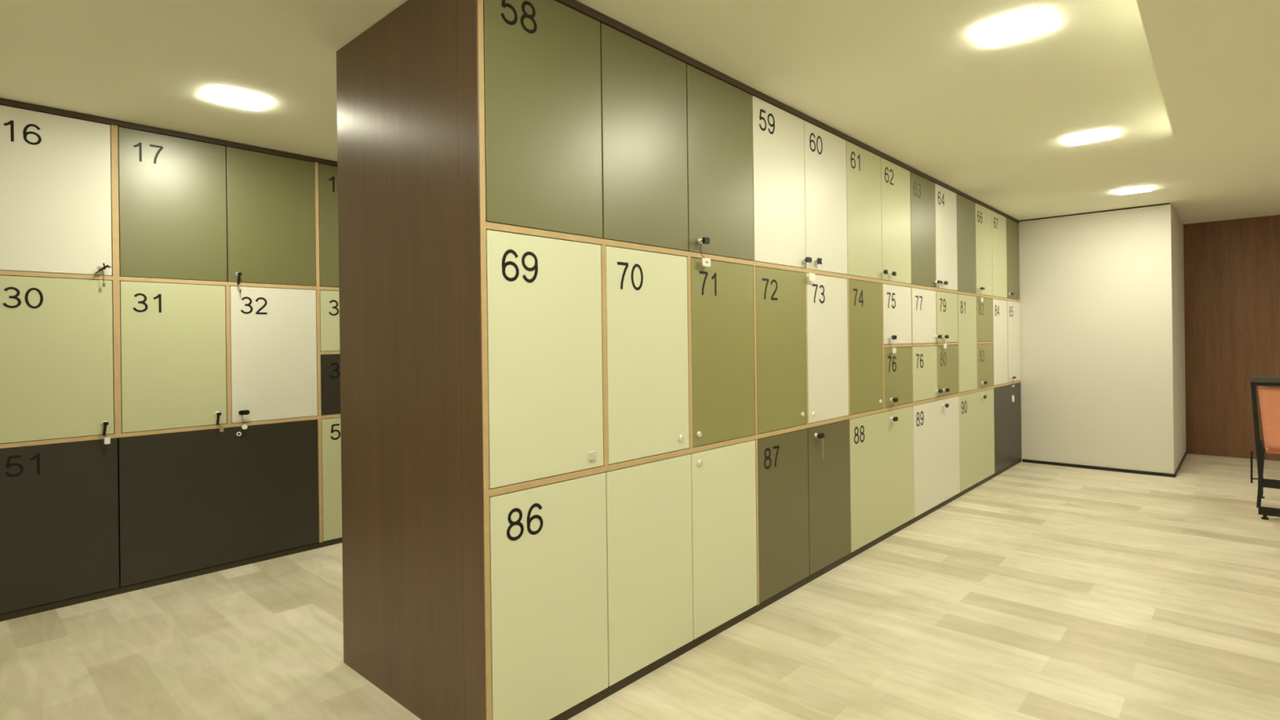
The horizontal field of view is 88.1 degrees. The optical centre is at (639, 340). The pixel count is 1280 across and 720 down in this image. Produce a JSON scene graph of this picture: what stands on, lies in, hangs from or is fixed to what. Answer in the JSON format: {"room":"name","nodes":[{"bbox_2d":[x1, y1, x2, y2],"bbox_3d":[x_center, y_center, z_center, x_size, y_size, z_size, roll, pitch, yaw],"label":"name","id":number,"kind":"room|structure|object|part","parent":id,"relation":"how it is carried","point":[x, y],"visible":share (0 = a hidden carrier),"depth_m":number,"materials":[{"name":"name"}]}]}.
{"room":"locker room","nodes":[
{"label":"locker room","id":0,"kind":"room"},
{"bbox_2d":[0,453,1279,719],"bbox_3d":[1.553,1.341,2.894,8.250,0.120,12.342,-1,0,43],"label":"floor","id":1,"kind":"structure","parent":0,"point":[1039,591],"depth_m":2.92,"materials":[{"name":"beige wood"}]},
{"bbox_2d":[0,97,342,622],"bbox_3d":[-1.434,0.069,5.328,0.561,2.498,9.510,-1,0,43],"label":"frame","id":2,"kind":"object","parent":1,"relation":"on","point":[115,277],"visible":0.03,"depth_m":3.60,"materials":[{"name":"brown wood"}]},
{"bbox_2d":[0,105,111,275],"bbox_3d":[-3.090,-0.734,3.443,0.450,0.789,0.467,-1,0,43],"label":"locker","id":3,"kind":"object","parent":2,"relation":"on","point":[55,170],"visible":0.98,"depth_m":3.30,"materials":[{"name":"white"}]},
{"bbox_2d":[94,262,111,287],"bbox_3d":[-2.780,-0.341,3.423,0.026,0.124,0.066,-1,0,43],"label":"key","id":4,"kind":"object","parent":3,"relation":"attached to","point":[104,267],"visible":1,"depth_m":3.42,"materials":[{"name":"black metal"}]},
{"bbox_2d":[0,275,114,443],"bbox_3d":[-3.080,0.089,3.443,0.450,0.802,0.467,-1,0,43],"label":"locker","id":5,"kind":"object","parent":2,"relation":"on","point":[56,367],"visible":1,"depth_m":3.30,"materials":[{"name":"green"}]},
{"bbox_2d":[102,422,110,444],"bbox_3d":[-2.764,0.477,3.425,0.027,0.115,0.028,-1,0,-12],"label":"key","id":6,"kind":"object","parent":5,"relation":"attached to","point":[107,440],"visible":1,"depth_m":3.42,"materials":[{"name":"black metal"}]},
{"bbox_2d":[0,419,319,613],"bbox_3d":[-2.725,0.904,3.826,0.441,0.784,1.497,-1,0,43],"label":"locker","id":7,"kind":"object","parent":2,"relation":"on","point":[82,517],"visible":0.98,"depth_m":3.57,"materials":[{"name":"brown"}]},
{"bbox_3d":[-2.914,0.907,3.310,0.019,0.784,0.481,-1,0,43],"label":"door","id":8,"kind":"part","parent":7,"relation":"part of","materials":[{"name":"grey laminate"}]},
{"bbox_3d":[-2.405,0.900,3.864,0.019,0.784,1.010,-1,0,43],"label":"door","id":9,"kind":"part","parent":7,"relation":"part of","materials":[{"name":"grey laminate"}]},
{"bbox_2d":[0,270,338,291],"bbox_3d":[-1.440,-0.346,5.329,0.558,0.021,9.510,-1,0,43],"label":"shelf","id":10,"kind":"object","parent":2,"relation":"attached to","point":[115,277],"depth_m":3.60,"materials":[{"name":"brown wood"}]},
{"bbox_2d":[0,413,340,448],"bbox_3d":[-1.430,0.483,5.329,0.558,0.021,9.510,-1,0,43],"label":"shelf","id":11,"kind":"object","parent":2,"relation":"attached to","point":[117,433],"depth_m":3.61,"materials":[{"name":"brown wood"}]},
{"bbox_2d":[120,280,226,432],"bbox_3d":[-2.734,0.084,3.820,0.450,0.802,0.486,-1,0,43],"label":"locker","id":12,"kind":"object","parent":2,"relation":"on","point":[172,335],"visible":0.98,"depth_m":3.66,"materials":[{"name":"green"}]},
{"bbox_2d":[216,412,223,431],"bbox_3d":[-2.418,0.468,3.807,0.026,0.113,0.038,-1,0,43],"label":"key","id":13,"kind":"object","parent":12,"relation":"attached to","point":[218,414],"visible":1,"depth_m":3.80,"materials":[{"name":"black metal"}]},
{"bbox_2d":[117,126,315,285],"bbox_3d":[-2.572,-0.740,4.008,0.450,0.789,0.995,-1,0,43],"label":"locker","id":14,"kind":"object","parent":2,"relation":"on","point":[189,210],"visible":0.92,"depth_m":3.81,"materials":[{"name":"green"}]},
{"bbox_3d":[-2.589,-0.740,3.685,0.019,0.789,0.496,-1,0,43],"label":"door","id":15,"kind":"part","parent":14,"relation":"part of","materials":[{"name":"green laminate"}]},
{"bbox_2d":[236,272,242,293],"bbox_3d":[-2.355,-0.341,3.887,0.026,0.120,0.025,-1,0,43],"label":"key","id":16,"kind":"object","parent":14,"relation":"attached to","point":[239,274],"visible":1,"depth_m":3.88,"materials":[{"name":"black metal"}]},
{"bbox_3d":[-2.251,-0.744,4.054,0.019,0.789,0.493,-1,0,43],"label":"door","id":17,"kind":"part","parent":14,"relation":"part of","materials":[{"name":"green laminate"}]},
{"bbox_2d":[229,286,317,422],"bbox_3d":[-2.388,0.080,4.197,0.450,0.802,0.482,-1,0,43],"label":"locker","id":18,"kind":"object","parent":2,"relation":"on","point":[273,336],"visible":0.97,"depth_m":4.04,"materials":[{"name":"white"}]},
{"bbox_2d":[238,409,249,429],"bbox_3d":[-2.335,0.465,3.900,0.024,0.113,0.056,-1,0,43],"label":"key","id":19,"kind":"object","parent":18,"relation":"attached to","point":[244,411],"visible":1,"depth_m":3.90,"materials":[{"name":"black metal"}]},
{"bbox_2d":[318,163,338,287],"bbox_3d":[-2.059,-0.746,4.573,0.441,0.789,0.476,-1,0,43],"label":"locker","id":20,"kind":"object","parent":2,"relation":"on","point":[327,174],"visible":0.14,"depth_m":4.29,"materials":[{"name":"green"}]},
{"bbox_2d":[320,290,339,351],"bbox_3d":[-2.052,-0.130,4.573,0.441,0.391,0.476,-1,0,43],"label":"locker","id":21,"kind":"object","parent":2,"relation":"on","point":[329,300],"visible":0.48,"depth_m":4.29,"materials":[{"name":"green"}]},
{"bbox_2d":[320,351,339,354],"bbox_3d":[-2.049,0.078,4.573,0.441,0.018,0.482,-1,0,43],"label":"shelf","id":22,"kind":"object","parent":2,"relation":"attached to","point":[322,352],"depth_m":4.31,"materials":[{"name":"brown wood"}]},
{"bbox_2d":[320,354,340,415],"bbox_3d":[-2.047,0.283,4.573,0.441,0.387,0.476,-1,0,43],"label":"locker","id":23,"kind":"object","parent":2,"relation":"on","point":[331,363],"visible":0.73,"depth_m":4.29,"materials":[{"name":"brown"}]},
{"bbox_2d":[321,417,342,541],"bbox_3d":[-2.039,0.896,4.573,0.441,0.784,0.476,-1,0,43],"label":"locker","id":24,"kind":"object","parent":2,"relation":"on","point":[331,427],"visible":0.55,"depth_m":4.29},
{"bbox_2d":[336,0,1021,719],"bbox_3d":[1.357,0.034,4.776,1.007,2.498,6.547,-1,0,43],"label":"frame","id":25,"kind":"object","parent":1,"relation":"on","point":[412,225],"visible":0.41,"depth_m":2.33,"materials":[{"name":"brown wood"}]},
{"bbox_3d":[-0.897,0.062,2.405,0.890,2.498,0.004,-1,0,43],"label":"panel","id":26,"kind":"part","parent":25,"relation":"part of","materials":[{"name":"brown wood"}]},
{"bbox_3d":[-0.528,0.057,2.066,0.110,2.498,0.004,-1,0,43],"label":"panel","id":27,"kind":"part","parent":25,"relation":"part of","materials":[{"name":"brown wood"}]},
{"bbox_2d":[485,230,603,488],"bbox_3d":[-0.462,0.057,2.373,0.450,0.802,0.490,-1,0,43],"label":"locker","id":28,"kind":"object","parent":25,"relation":"on","point":[544,295],"visible":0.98,"depth_m":2.20,"materials":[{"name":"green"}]},
{"bbox_2d":[483,0,753,260],"bbox_3d":[-0.128,-0.770,2.747,0.450,0.789,1.505,-1,0,43],"label":"locker","id":29,"kind":"object","parent":25,"relation":"on","point":[593,130],"visible":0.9,"depth_m":2.44,"materials":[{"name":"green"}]},
{"bbox_3d":[-0.317,-0.768,2.238,0.019,0.789,0.500,-1,0,43],"label":"door","id":30,"kind":"part","parent":29,"relation":"part of","materials":[{"name":"green laminate"}]},
{"bbox_3d":[0.024,-0.772,2.610,0.019,0.789,0.496,-1,0,43],"label":"door","id":31,"kind":"part","parent":29,"relation":"part of","materials":[{"name":"green laminate"}]},
{"bbox_2d":[698,237,711,266],"bbox_3d":[0.274,-0.380,2.828,0.026,0.122,0.086,-1,0,43],"label":"key","id":32,"kind":"object","parent":29,"relation":"attached to","point":[705,261],"visible":1,"depth_m":2.83,"materials":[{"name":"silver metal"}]},
{"bbox_3d":[0.364,-0.776,2.980,0.019,0.789,0.496,-1,0,43],"label":"door","id":33,"kind":"part","parent":29,"relation":"part of","materials":[{"name":"green laminate"}]},
{"bbox_2d":[488,440,756,719],"bbox_3d":[-0.111,0.872,2.744,0.450,0.784,1.497,-1,0,43],"label":"locker","id":34,"kind":"object","parent":25,"relation":"on","point":[597,579],"visible":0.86,"depth_m":2.44,"materials":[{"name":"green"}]},
{"bbox_3d":[-0.297,0.875,2.238,0.019,0.784,0.500,-1,0,43],"label":"door","id":35,"kind":"part","parent":34,"relation":"part of","materials":[{"name":"green laminate"}]},
{"bbox_3d":[0.044,0.871,2.610,0.019,0.784,0.496,-1,0,43],"label":"door","id":36,"kind":"part","parent":34,"relation":"part of","materials":[{"name":"green laminate"}]},
{"bbox_3d":[0.381,0.866,2.977,0.019,0.784,0.488,-1,0,43],"label":"door","id":37,"kind":"part","parent":34,"relation":"part of","materials":[{"name":"green laminate"}]},
{"bbox_2d":[605,245,688,464],"bbox_3d":[-0.117,0.052,2.748,0.450,0.802,0.475,-1,0,43],"label":"locker","id":38,"kind":"object","parent":25,"relation":"on","point":[647,333],"visible":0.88,"depth_m":2.58,"materials":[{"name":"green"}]},
{"bbox_2d":[690,257,755,447],"bbox_3d":[0.224,0.048,3.120,0.450,0.802,0.478,-1,0,43],"label":"locker","id":39,"kind":"object","parent":25,"relation":"on","point":[722,293],"visible":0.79,"depth_m":2.96,"materials":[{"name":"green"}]},
{"bbox_2d":[485,222,1020,302],"bbox_3d":[1.368,-0.380,4.779,0.982,0.021,6.523,-1,0,43],"label":"shelf","id":40,"kind":"object","parent":25,"relation":"attached to","point":[489,226],"depth_m":2.77,"materials":[{"name":"brown wood"}]},
{"bbox_2d":[488,380,1021,497],"bbox_3d":[1.378,0.449,4.779,0.982,0.021,6.523,-1,0,43],"label":"shelf","id":41,"kind":"object","parent":25,"relation":"attached to","point":[606,467],"depth_m":2.78,"materials":[{"name":"brown wood"}]},
{"bbox_2d":[751,95,805,268],"bbox_3d":[0.552,-0.778,3.489,0.450,0.789,0.496,-1,0,43],"label":"locker","id":42,"kind":"object","parent":25,"relation":"on","point":[778,135],"visible":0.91,"depth_m":3.32,"materials":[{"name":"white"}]},
{"bbox_2d":[804,257,815,280],"bbox_3d":[0.900,-0.381,3.511,0.024,0.120,0.110,-1,0,43],"label":"key","id":43,"kind":"object","parent":42,"relation":"attached to","point":[811,276],"visible":1,"depth_m":3.51,"materials":[{"name":"silver metal"}]},
{"bbox_2d":[755,266,806,433],"bbox_3d":[0.562,0.044,3.489,0.450,0.802,0.481,-1,0,43],"label":"locker","id":44,"kind":"object","parent":25,"relation":"on","point":[780,300],"visible":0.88,"depth_m":3.33,"materials":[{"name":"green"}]},
{"bbox_2d":[757,419,850,603],"bbox_3d":[0.745,0.862,3.677,0.450,0.784,0.990,-1,0,43],"label":"locker","id":45,"kind":"object","parent":25,"relation":"on","point":[804,498],"visible":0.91,"depth_m":3.47,"materials":[{"name":"brown"}]},
{"bbox_3d":[0.726,0.862,3.353,0.019,0.784,0.488,-1,0,43],"label":"door","id":46,"kind":"part","parent":45,"relation":"part of","materials":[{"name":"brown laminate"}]},
{"bbox_2d":[817,432,824,459],"bbox_3d":[0.975,0.571,3.580,0.024,0.144,0.056,-1,0,43],"label":"key","id":47,"kind":"object","parent":45,"relation":"attached to","point":[821,435],"visible":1,"depth_m":3.58,"materials":[{"name":"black metal"}]},
{"bbox_3d":[1.063,0.858,3.720,0.019,0.784,0.496,-1,0,43],"label":"door","id":48,"kind":"part","parent":45,"relation":"part of","materials":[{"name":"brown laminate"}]},
{"bbox_2d":[804,120,847,274],"bbox_3d":[0.892,-0.782,3.859,0.450,0.789,0.496,-1,0,43],"label":"locker","id":49,"kind":"object","parent":25,"relation":"on","point":[824,152],"visible":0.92,"depth_m":3.70,"materials":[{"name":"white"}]},
{"bbox_2d":[815,257,822,264],"bbox_3d":[0.964,-0.432,3.583,0.022,0.035,0.054,-1,0,43],"label":"key","id":50,"kind":"object","parent":49,"relation":"attached to","point":[818,260],"visible":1,"depth_m":3.58,"materials":[{"name":"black metal"}]},
{"bbox_2d":[806,273,848,423],"bbox_3d":[0.902,0.040,3.859,0.450,0.802,0.481,-1,0,43],"label":"locker","id":51,"kind":"object","parent":25,"relation":"on","point":[827,296],"visible":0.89,"depth_m":3.70,"materials":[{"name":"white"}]},
{"bbox_2d":[845,140,882,279],"bbox_3d":[1.231,-0.787,4.229,0.450,0.789,0.496,-1,0,43],"label":"locker","id":52,"kind":"object","parent":25,"relation":"on","point":[864,198],"visible":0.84,"depth_m":4.07,"materials":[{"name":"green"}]},
{"bbox_2d":[882,269,888,274],"bbox_3d":[1.565,-0.441,4.235,0.026,0.026,0.048,-1,0,43],"label":"key","id":53,"kind":"object","parent":52,"relation":"attached to","point":[886,272],"visible":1,"depth_m":4.22,"materials":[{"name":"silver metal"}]},
{"bbox_2d":[848,279,883,414],"bbox_3d":[1.241,0.036,4.229,0.450,0.802,0.481,-1,0,43],"label":"locker","id":54,"kind":"object","parent":25,"relation":"on","point":[865,304],"visible":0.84,"depth_m":4.07,"materials":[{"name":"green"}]},
{"bbox_2d":[848,405,914,552],"bbox_3d":[1.421,0.854,4.414,0.450,0.784,0.998,-1,0,43],"label":"locker","id":55,"kind":"object","parent":25,"relation":"on","point":[882,447],"visible":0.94,"depth_m":4.22,"materials":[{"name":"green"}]},
{"bbox_2d":[892,416,897,421],"bbox_3d":[1.669,0.512,4.338,0.024,0.027,0.056,-1,0,43],"label":"key","id":56,"kind":"object","parent":55,"relation":"attached to","point":[895,419],"visible":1,"depth_m":4.32,"materials":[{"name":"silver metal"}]},
{"bbox_2d":[880,157,911,284],"bbox_3d":[1.571,-0.791,4.599,0.450,0.789,0.496,-1,0,43],"label":"locker","id":57,"kind":"object","parent":25,"relation":"on","point":[895,179],"visible":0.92,"depth_m":4.44,"materials":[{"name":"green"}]},
{"bbox_2d":[883,284,911,344],"bbox_3d":[1.578,-0.174,4.599,0.450,0.391,0.481,-1,0,43],"label":"locker","id":58,"kind":"object","parent":25,"relation":"on","point":[897,322],"visible":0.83,"depth_m":4.44,"materials":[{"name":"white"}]},
{"bbox_2d":[890,335,897,353],"bbox_3d":[1.661,0.022,4.336,0.024,0.118,0.070,-1,0,43],"label":"key","id":59,"kind":"object","parent":58,"relation":"attached to","point":[894,337],"visible":1,"depth_m":4.33,"materials":[{"name":"silver metal"}]},
{"bbox_2d":[884,346,912,407],"bbox_3d":[1.583,0.239,4.599,0.450,0.387,0.481,-1,0,43],"label":"locker","id":60,"kind":"object","parent":25,"relation":"on","point":[898,366],"visible":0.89,"depth_m":4.45,"materials":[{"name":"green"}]},
{"bbox_2d":[892,397,897,406],"bbox_3d":[1.670,0.409,4.340,0.024,0.073,0.056,-1,0,43],"label":"key","id":61,"kind":"object","parent":60,"relation":"attached to","point":[895,399],"visible":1,"depth_m":4.33,"materials":[{"name":"silver metal"}]},
{"bbox_2d":[884,342,958,347],"bbox_3d":[1.917,0.030,4.972,0.441,0.018,1.492,-1,0,43],"label":"shelf","id":62,"kind":"object","parent":25,"relation":"attached to","point":[892,345],"depth_m":4.73,"materials":[{"name":"brown wood"}]},
{"bbox_2d":[910,171,937,287],"bbox_3d":[1.911,-0.795,4.969,0.450,0.789,0.496,-1,0,43],"label":"locker","id":63,"kind":"object","parent":25,"relation":"on","point":[922,200],"visible":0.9,"depth_m":4.81,"materials":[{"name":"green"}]},
{"bbox_2d":[911,288,937,343],"bbox_3d":[1.918,-0.178,4.969,0.450,0.391,0.481,-1,0,43],"label":"locker","id":64,"kind":"object","parent":25,"relation":"on","point":[924,301],"visible":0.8,"depth_m":4.82,"materials":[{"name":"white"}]},
{"bbox_2d":[912,346,937,401],"bbox_3d":[1.923,0.235,4.969,0.450,0.387,0.481,-1,0,43],"label":"locker","id":65,"kind":"object","parent":25,"relation":"on","point":[924,357],"visible":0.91,"depth_m":4.81,"materials":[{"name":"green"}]},
{"bbox_2d":[912,395,959,517],"bbox_3d":[2.100,0.845,5.154,0.450,0.784,0.998,-1,0,43],"label":"locker","id":66,"kind":"object","parent":25,"relation":"on","point":[936,456],"visible":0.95,"depth_m":4.96,"materials":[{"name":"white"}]},
{"bbox_2d":[934,183,957,290],"bbox_3d":[2.250,-0.799,5.339,0.450,0.789,0.496,-1,0,43],"label":"locker","id":67,"kind":"object","parent":25,"relation":"on","point":[946,255],"visible":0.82,"depth_m":5.18,"materials":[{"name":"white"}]},
{"bbox_2d":[937,291,957,342],"bbox_3d":[2.258,-0.182,5.339,0.450,0.391,0.481,-1,0,43],"label":"locker","id":68,"kind":"object","parent":25,"relation":"on","point":[947,303],"visible":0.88,"depth_m":5.19,"materials":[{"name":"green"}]},
{"bbox_2d":[943,334,948,348],"bbox_3d":[2.348,0.005,5.084,0.024,0.100,0.084,-1,0,43],"label":"key","id":69,"kind":"object","parent":68,"relation":"attached to","point":[946,336],"visible":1,"depth_m":5.08,"materials":[{"name":"silver metal"}]},
{"bbox_2d":[937,345,958,396],"bbox_3d":[2.263,0.231,5.339,0.450,0.387,0.481,-1,0,43],"label":"locker","id":70,"kind":"object","parent":25,"relation":"on","point":[948,357],"visible":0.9,"depth_m":5.19,"materials":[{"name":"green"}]},
{"bbox_2d":[956,194,976,293],"bbox_3d":[2.586,-0.803,5.713,0.440,0.789,0.496,-1,0,43],"label":"locker","id":71,"kind":"object","parent":25,"relation":"on","point":[966,208],"visible":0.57,"depth_m":5.55,"materials":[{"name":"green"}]},
{"bbox_2d":[958,293,977,392],"bbox_3d":[2.596,0.019,5.712,0.441,0.802,0.481,-1,0,43],"label":"locker","id":72,"kind":"object","parent":25,"relation":"on","point":[966,304],"visible":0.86,"depth_m":5.55,"materials":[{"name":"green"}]},
{"bbox_2d":[959,388,995,492],"bbox_3d":[2.780,0.837,5.894,0.450,0.784,0.998,-1,0,43],"label":"locker","id":73,"kind":"object","parent":25,"relation":"on","point":[976,413],"visible":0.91,"depth_m":5.71,"materials":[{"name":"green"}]},
{"bbox_2d":[974,203,992,295],"bbox_3d":[2.929,-0.807,6.079,0.450,0.789,0.496,-1,0,43],"label":"locker","id":74,"kind":"object","parent":25,"relation":"on","point":[984,264],"visible":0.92,"depth_m":5.92,"materials":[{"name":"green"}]},
{"bbox_2d":[977,296,992,341],"bbox_3d":[2.933,-0.190,6.082,0.441,0.391,0.481,-1,0,43],"label":"locker","id":75,"kind":"object","parent":25,"relation":"on","point":[984,308],"visible":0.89,"depth_m":5.93,"materials":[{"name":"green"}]},
{"bbox_2d":[977,343,993,388],"bbox_3d":[2.942,0.223,6.079,0.450,0.387,0.481,-1,0,43],"label":"locker","id":76,"kind":"object","parent":25,"relation":"on","point":[984,351],"visible":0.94,"depth_m":5.93,"materials":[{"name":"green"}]},
{"bbox_2d":[977,341,993,343],"bbox_3d":[2.936,0.017,6.082,0.441,0.018,0.487,-1,0,43],"label":"shelf","id":77,"kind":"object","parent":25,"relation":"attached to","point":[978,342],"depth_m":5.97,"materials":[{"name":"brown wood"}]},
{"bbox_2d":[991,210,1007,297],"bbox_3d":[3.266,-0.811,6.452,0.441,0.789,0.496,-1,0,43],"label":"locker","id":78,"kind":"object","parent":25,"relation":"on","point":[998,221],"visible":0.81,"depth_m":6.29,"materials":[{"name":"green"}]},
{"bbox_2d":[993,298,1008,385],"bbox_3d":[3.276,0.011,6.452,0.441,0.802,0.481,-1,0,43],"label":"locker","id":79,"kind":"object","parent":25,"relation":"on","point":[1000,307],"visible":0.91,"depth_m":6.30,"materials":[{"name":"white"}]},
{"bbox_2d":[993,382,1022,472],"bbox_3d":[3.450,0.829,6.633,0.440,0.784,0.984,-1,0,43],"label":"locker","id":80,"kind":"object","parent":25,"relation":"on","point":[1007,414],"visible":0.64,"depth_m":6.45,"materials":[{"name":"brown"}]},
{"bbox_2d":[1006,217,1019,299],"bbox_3d":[3.604,-0.816,6.814,0.450,0.789,0.482,-1,0,43],"label":"locker","id":81,"kind":"object","parent":25,"relation":"on","point":[1012,227],"visible":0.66,"depth_m":6.66,"materials":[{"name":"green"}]},
{"bbox_2d":[1007,301,1020,382],"bbox_3d":[3.616,0.007,6.817,0.450,0.802,0.475,-1,0,43],"label":"locker","id":82,"kind":"object","parent":25,"relation":"on","point":[1013,308],"visible":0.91,"depth_m":6.66,"materials":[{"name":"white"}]},
{"bbox_2d":[1250,376,1279,519],"bbox_3d":[4.822,0.744,4.756,0.644,0.995,0.844,-1,0,43],"label":"chair","id":83,"kind":"object","parent":1,"relation":"on","point":[1268,388],"visible":1,"depth_m":4.63,"materials":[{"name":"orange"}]},
{"bbox_3d":[4.361,0.899,4.691,0.012,0.225,0.057,-1,0,-12],"label":"rod","id":84,"kind":"part","parent":83,"relation":"part of","materials":[{"name":"black metal"}]},
{"bbox_3d":[4.345,0.631,4.661,0.062,0.694,0.042,-1,0,43],"label":"post","id":85,"kind":"part","parent":83,"relation":"part of","materials":[{"name":"black metal"}]},
{"bbox_3d":[4.359,0.959,4.646,0.048,0.426,0.030,-1,0,43],"label":"leg","id":86,"kind":"part","parent":83,"relation":"part of","materials":[{"name":"black metal"}]},
{"bbox_3d":[4.626,0.804,4.926,0.026,0.046,0.740,-1,0,43],"label":"seat rail","id":87,"kind":"part","parent":83,"relation":"part of","materials":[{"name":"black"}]},
{"bbox_3d":[4.544,0.270,4.460,0.620,0.040,0.040,-1,0,43],"label":"rail","id":88,"kind":"part","parent":83,"relation":"part of","materials":[{"name":"grey metal"}]},
{"bbox_3d":[4.547,0.301,4.462,0.588,0.022,0.026,-1,0,43],"label":"rail","id":89,"kind":"part","parent":83,"relation":"part of","materials":[{"name":"black metal"}]},
{"bbox_3d":[4.578,0.535,4.493,0.558,0.442,0.057,-1,0,43],"label":"backrest","id":90,"kind":"part","parent":83,"relation":"part of","materials":[{"name":"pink fabric"}]},
{"bbox_3d":[4.827,0.769,4.761,0.480,0.040,0.670,-1,0,43],"label":"seat","id":91,"kind":"part","parent":83,"relation":"part of","materials":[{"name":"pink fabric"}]},
{"bbox_2d":[0,0,1279,224],"bbox_3d":[1.521,-1.279,2.894,8.250,0.120,12.342,-1,0,43],"label":"ceiling","id":92,"kind":"structure","parent":0,"point":[913,82],"depth_m":2.98,"materials":[{"name":"white paint"}]},
{"bbox_2d":[202,85,271,111],"bbox_3d":[-1.954,-1.172,3.211,0.228,0.008,0.233,-1,0,43],"label":"recessed light","id":93,"kind":"object","parent":92,"relation":"in","point":[220,95],"visible":1,"depth_m":3.19,"materials":[{"name":"white"}]},
{"bbox_2d":[973,7,1053,47],"bbox_3d":[1.456,-1.214,2.579,0.228,0.008,0.233,-1,0,43],"label":"recessed light","id":94,"kind":"object","parent":92,"relation":"in","point":[1032,23],"visible":1,"depth_m":2.56,"materials":[{"name":"white"}]},
{"bbox_2d":[1064,128,1115,145],"bbox_3d":[2.722,-1.229,4.003,0.228,0.008,0.233,-1,0,43],"label":"recessed light","id":95,"kind":"object","parent":92,"relation":"in","point":[1107,134],"visible":1,"depth_m":3.98,"materials":[{"name":"white"}]},
{"bbox_2d":[1115,185,1152,195],"bbox_3d":[4.089,-1.246,5.477,0.228,0.008,0.233,-1,0,43],"label":"recessed light","id":96,"kind":"object","parent":92,"relation":"in","point":[1142,188],"visible":1,"depth_m":5.46,"materials":[{"name":"white"}]},
{"bbox_2d":[1018,204,1186,474],"bbox_3d":[3.757,0.011,8.126,4.448,2.486,1.630,-1,0,43],"label":"wall","id":97,"kind":"structure","parent":0,"point":[1102,294],"depth_m":6.40,"materials":[{"name":"white paint"}]},
{"bbox_2d":[1019,203,1169,222],"bbox_3d":[3.742,-1.239,8.134,4.436,0.014,1.618,-1,0,43],"label":"trim","id":98,"kind":"structure","parent":97,"relation":"attached to","point":[1163,203],"depth_m":6.41,"materials":[{"name":"grey"}]},
{"bbox_2d":[1022,458,1175,477],"bbox_3d":[4.409,1.231,6.428,1.234,0.030,0.010,-1,0,43],"label":"baseboard","id":99,"kind":"structure","parent":97,"relation":"attached to","point":[1139,472],"depth_m":6.38,"materials":[{"name":"black plastic"}]},
{"bbox_2d":[1173,450,1187,476],"bbox_3d":[5.415,1.219,6.619,0.010,0.030,1.630,-1,0,43],"label":"baseboard","id":100,"kind":"structure","parent":97,"relation":"attached to","point":[1186,451],"depth_m":6.50,"materials":[{"name":"black plastic"}]},
{"bbox_2d":[1136,0,1279,162],"bbox_3d":[1.801,-1.132,-0.255,3.582,0.180,8.078,-1,0,43],"label":"ceiling","id":101,"kind":"structure","parent":0,"point":[1216,63],"depth_m":2.57,"materials":[{"name":"white paint"}]},
{"bbox_2d":[1183,214,1279,461],"bbox_3d":[7.388,-0.040,5.981,3.802,2.500,0.120,-1,0,43],"label":"wall","id":102,"kind":"structure","parent":0,"point":[1232,267],"depth_m":6.98,"materials":[{"name":"brown wood"}]}
]}

